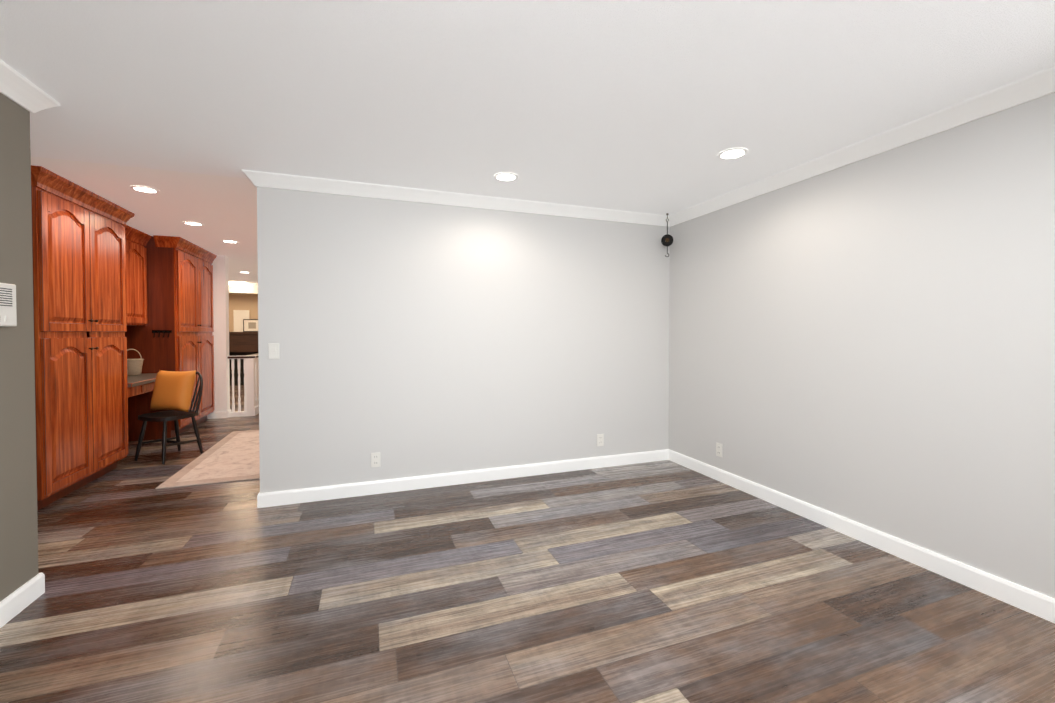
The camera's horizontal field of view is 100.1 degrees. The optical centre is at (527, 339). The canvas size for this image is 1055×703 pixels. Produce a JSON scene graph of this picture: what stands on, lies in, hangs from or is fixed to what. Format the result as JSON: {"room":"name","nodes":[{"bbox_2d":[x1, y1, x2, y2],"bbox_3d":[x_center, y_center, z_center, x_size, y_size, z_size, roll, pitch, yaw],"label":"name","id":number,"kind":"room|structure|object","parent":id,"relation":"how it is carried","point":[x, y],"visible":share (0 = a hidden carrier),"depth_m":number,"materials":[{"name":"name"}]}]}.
{"room":"empty living room","nodes":[
{"label":"empty living room","id":0,"kind":"room"},
{"bbox_2d":[0,93,38,600],"bbox_3d":[-2.017,0.085,-0.988,1.410,2.440,6.164,0,1,-20],"label":"wall","id":1,"kind":"structure","parent":0,"point":[18,527],"depth_m":2.05,"materials":[{"name":"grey paint"}]},
{"bbox_2d":[0,283,16,326],"bbox_3d":[-2.297,-0.154,1.909,0.032,0.190,0.200,0,1,-20],"label":"intercom panel","id":2,"kind":"object","parent":1,"relation":"attached to","point":[8,316],"visible":1,"depth_m":1.96,"materials":[{"name":"white plastic"}]},
{"bbox_2d":[0,572,44,627],"bbox_3d":[-1.374,1.248,-0.648,0.015,0.104,6.029,0,1,-20],"label":"baseboard","id":3,"kind":"structure","parent":1,"relation":"attached to","point":[19,600],"depth_m":2.03,"materials":[{"name":"white wood"}]},
{"bbox_2d":[0,60,60,112],"bbox_3d":[-1.356,-1.096,-0.647,0.078,0.086,6.092,0,1,-20],"label":"crown molding","id":4,"kind":"structure","parent":1,"relation":"attached to","point":[21,91],"depth_m":1.98,"materials":[{"name":"white wood"}]},
{"bbox_2d":[207,255,229,418],"bbox_3d":[-5.002,-0.043,6.564,0.930,2.440,0.160,0,1,-20],"label":"wall column","id":5,"kind":"structure","parent":0,"point":[220,333],"depth_m":6.62,"materials":[{"name":"white paint"}]},
{"bbox_2d":[229,294,257,331],"bbox_3d":[-7.436,-0.113,10.708,5.970,2.440,0.150,0,1,-20],"label":"wall","id":6,"kind":"structure","parent":0,"point":[249,302],"depth_m":10.79,"materials":[{"name":"beige paint"}]},
{"bbox_2d":[257,186,669,492],"bbox_3d":[-0.289,0.002,3.907,3.621,2.440,0.120,0,1,-20],"label":"wall","id":7,"kind":"structure","parent":0,"point":[412,339],"depth_m":3.71,"materials":[{"name":"white paint"}]},
{"bbox_2d":[268,343,278,358],"bbox_3d":[-1.875,0.083,3.264,0.072,0.115,0.012,0,1,-20],"label":"switch plate","id":8,"kind":"object","parent":7,"relation":"attached to","point":[273,350],"visible":1,"depth_m":3.26,"materials":[{"name":"white plastic"}]},
{"bbox_2d":[371,452,380,466],"bbox_3d":[-1.210,0.957,3.521,0.072,0.115,0.008,0,1,-20],"label":"electrical outlet","id":9,"kind":"object","parent":7,"relation":"attached to","point":[375,459],"visible":1,"depth_m":3.52,"materials":[{"name":"white plastic"}]},
{"bbox_2d":[241,169,668,225],"bbox_3d":[-0.341,-1.170,3.769,3.600,0.086,0.089,0,1,-20],"label":"crown molding","id":10,"kind":"structure","parent":7,"relation":"attached to","point":[257,178],"depth_m":3.62,"materials":[{"name":"white wood"}]},
{"bbox_2d":[257,449,668,507],"bbox_3d":[-0.290,1.171,3.854,3.600,0.104,0.015,0,1,-20],"label":"baseboard","id":11,"kind":"structure","parent":7,"relation":"attached to","point":[277,498],"depth_m":3.71,"materials":[{"name":"white wood"}]},
{"bbox_2d":[597,434,603,445],"bbox_3d":[0.694,0.955,4.210,0.072,0.115,0.008,0,1,-20],"label":"electrical outlet","id":12,"kind":"object","parent":7,"relation":"attached to","point":[600,439],"visible":1,"depth_m":4.21,"materials":[{"name":"white plastic"}]},
{"bbox_2d":[0,385,1054,702],"bbox_3d":[-3.150,1.274,3.853,9.354,0.100,16.000,0,1,-20],"label":"floor","id":13,"kind":"structure","parent":0,"point":[662,581],"depth_m":2.10,"materials":[{"name":"brown wood"}]},
{"bbox_2d":[31,165,128,510],"bbox_3d":[-3.911,0.011,3.562,0.619,2.434,1.176,0,1,-20],"label":"tall cabinet","id":14,"kind":"object","parent":13,"relation":"on","point":[79,308],"depth_m":3.48,"materials":[{"name":"brown wood"}]},
{"bbox_2d":[123,225,156,396],"bbox_3d":[-4.306,-0.008,4.691,0.645,2.434,1.213,0,1,-20],"label":"tall cabinet","id":15,"kind":"object","parent":13,"relation":"on","point":[136,241],"visible":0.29,"depth_m":4.94,"materials":[{"name":"brown wood"}]},
{"bbox_2d":[127,349,143,375],"bbox_3d":[-4.500,0.250,5.017,0.218,0.301,0.218,0,1,-20],"label":"basket","id":16,"kind":"object","parent":15,"relation":"on","point":[134,366],"visible":0.71,"depth_m":4.97,"materials":[{"name":"beige wicker"}]},
{"bbox_2d":[134,370,202,463],"bbox_3d":[-3.679,0.765,4.586,0.450,0.896,0.500,0,1,18],"label":"chair","id":17,"kind":"object","parent":13,"relation":"on","point":[172,392],"visible":1,"depth_m":4.52,"materials":[{"name":"black paint"}]},
{"bbox_2d":[150,370,195,411],"bbox_3d":[-3.678,0.527,4.587,0.440,0.430,0.160,0,-12,8],"label":"pillow","id":18,"kind":"object","parent":17,"relation":"on","point":[173,390],"depth_m":4.52,"materials":[{"name":"orange fabric"}]},
{"bbox_2d":[125,235,214,440],"bbox_3d":[-4.747,-0.028,5.873,0.619,2.434,1.306,0,1,-20],"label":"tall cabinet","id":19,"kind":"object","parent":13,"relation":"on","point":[175,333],"depth_m":5.35,"materials":[{"name":"brown wood"}]},
{"bbox_2d":[155,430,259,488],"bbox_3d":[-3.015,1.201,4.810,0.880,0.012,2.210,0,1,-20],"label":"rug","id":20,"kind":"object","parent":13,"relation":"on","point":[233,456],"visible":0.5,"depth_m":4.27,"materials":[{"name":"fabric"}]},
{"bbox_2d":[215,409,230,418],"bbox_3d":[-4.642,1.123,6.714,0.195,0.104,0.190,0,1,-20],"label":"baseboard","id":21,"kind":"structure","parent":13,"relation":"on","point":[221,414],"depth_m":6.63,"materials":[{"name":"white wood"}]},
{"bbox_2d":[227,353,258,416],"bbox_3d":[-5.050,0.677,8.633,0.373,0.930,4.000,0,1,-20],"label":"stair railing","id":22,"kind":"object","parent":13,"relation":"on","point":[251,384],"visible":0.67,"depth_m":6.79,"materials":[{"name":"white wood"}]},
{"bbox_2d":[229,332,257,385],"bbox_3d":[-6.921,0.458,10.661,1.600,1.300,0.300,0,1,-20],"label":"mantel","id":23,"kind":"object","parent":13,"relation":"on","point":[243,343],"visible":0.27,"depth_m":10.65,"materials":[{"name":"brown wood"}]},
{"bbox_2d":[233,310,249,331],"bbox_3d":[-6.947,-0.459,10.732,0.330,0.528,0.020,0,1,-20],"label":"picture","id":24,"kind":"object","parent":23,"relation":"on","point":[239,316],"visible":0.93,"depth_m":10.71,"materials":[{"name":"white"}]},
{"bbox_2d":[243,319,257,331],"bbox_3d":[-6.706,-0.350,10.760,0.380,0.308,0.015,0,1,-20],"label":"picture frame","id":25,"kind":"object","parent":23,"relation":"on","point":[250,325],"visible":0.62,"depth_m":10.75,"materials":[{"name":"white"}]},
{"bbox_2d":[0,0,1054,283],"bbox_3d":[-3.150,-1.276,3.809,9.354,0.120,16.000,0,1,-20],"label":"ceiling","id":26,"kind":"structure","parent":0,"point":[651,106],"depth_m":2.09,"materials":[{"name":"white paint"}]},
{"bbox_2d":[130,186,159,192],"bbox_3d":[-3.073,-1.208,3.550,0.180,0.006,0.180,0,1,-20],"label":"recessed light","id":27,"kind":"object","parent":26,"relation":"in","point":[144,189],"visible":0.94,"depth_m":3.54,"materials":[{"name":"white plastic"}]},
{"bbox_2d":[182,221,203,225],"bbox_3d":[-3.529,-1.227,4.664,0.180,0.006,0.180,0,1,-20],"label":"recessed light","id":28,"kind":"object","parent":26,"relation":"in","point":[193,223],"visible":0.96,"depth_m":4.64,"materials":[{"name":"white plastic"}]},
{"bbox_2d":[221,240,238,242],"bbox_3d":[-3.760,-1.242,5.584,0.180,0.006,0.180,0,1,-20],"label":"recessed light","id":29,"kind":"object","parent":26,"relation":"in","point":[229,241],"visible":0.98,"depth_m":5.56,"materials":[{"name":"white"}]},
{"bbox_2d":[229,282,247,286],"bbox_3d":[-6.677,-1.268,10.192,0.380,0.108,0.380,0,1,-20],"label":"flush ceiling light","id":30,"kind":"object","parent":26,"relation":"attached to","point":[238,284],"visible":0.98,"depth_m":10.07,"materials":[{"name":"white"}]},
{"bbox_2d":[229,284,257,294],"bbox_3d":[-7.335,-1.219,10.455,5.700,0.220,0.360,0,1,-20],"label":"soffit beam","id":31,"kind":"structure","parent":26,"relation":"attached to","point":[251,289],"depth_m":10.51,"materials":[{"name":"white paint"}]},
{"bbox_2d":[494,172,517,180],"bbox_3d":[-0.158,-1.203,3.263,0.180,0.006,0.180,0,1,-20],"label":"recessed light","id":32,"kind":"object","parent":26,"relation":"in","point":[505,176],"visible":1,"depth_m":3.24,"materials":[{"name":"white plastic"}]},
{"bbox_2d":[661,213,672,256],"bbox_3d":[1.356,-1.013,4.283,0.112,0.421,0.038,0,1,18],"label":"pulley","id":33,"kind":"object","parent":26,"relation":"hanging from","point":[667,239],"visible":1,"depth_m":4.27,"materials":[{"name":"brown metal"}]},
{"bbox_2d":[717,148,747,159],"bbox_3d":[1.320,-1.196,2.841,0.180,0.006,0.180,0,1,-20],"label":"recessed light","id":34,"kind":"object","parent":26,"relation":"in","point":[732,153],"visible":1,"depth_m":2.83,"materials":[{"name":"white plastic"}]},
{"bbox_2d":[669,92,1054,598],"bbox_3d":[2.680,0.048,1.239,0.150,2.440,7.159,0,1,-20],"label":"wall","id":35,"kind":"structure","parent":0,"point":[869,341],"depth_m":2.54,"materials":[{"name":"white paint"}]},
{"bbox_2d":[716,442,722,457],"bbox_3d":[1.663,0.956,3.833,0.008,0.116,0.072,0,1,-20],"label":"electrical outlet","id":36,"kind":"object","parent":35,"relation":"attached to","point":[719,447],"visible":1,"depth_m":3.83,"materials":[{"name":"white plastic"}]},
{"bbox_2d":[665,65,1054,226],"bbox_3d":[2.567,-1.127,1.194,0.078,0.086,6.889,0,1,-20],"label":"crown molding","id":37,"kind":"structure","parent":35,"relation":"attached to","point":[1036,85],"depth_m":2.49,"materials":[{"name":"white wood"}]},
{"bbox_2d":[669,449,1054,622],"bbox_3d":[2.598,1.216,1.244,0.015,0.104,6.889,0,1,-20],"label":"baseboard","id":38,"kind":"structure","parent":35,"relation":"attached to","point":[1038,604],"depth_m":2.53,"materials":[{"name":"white wood"}]}
]}

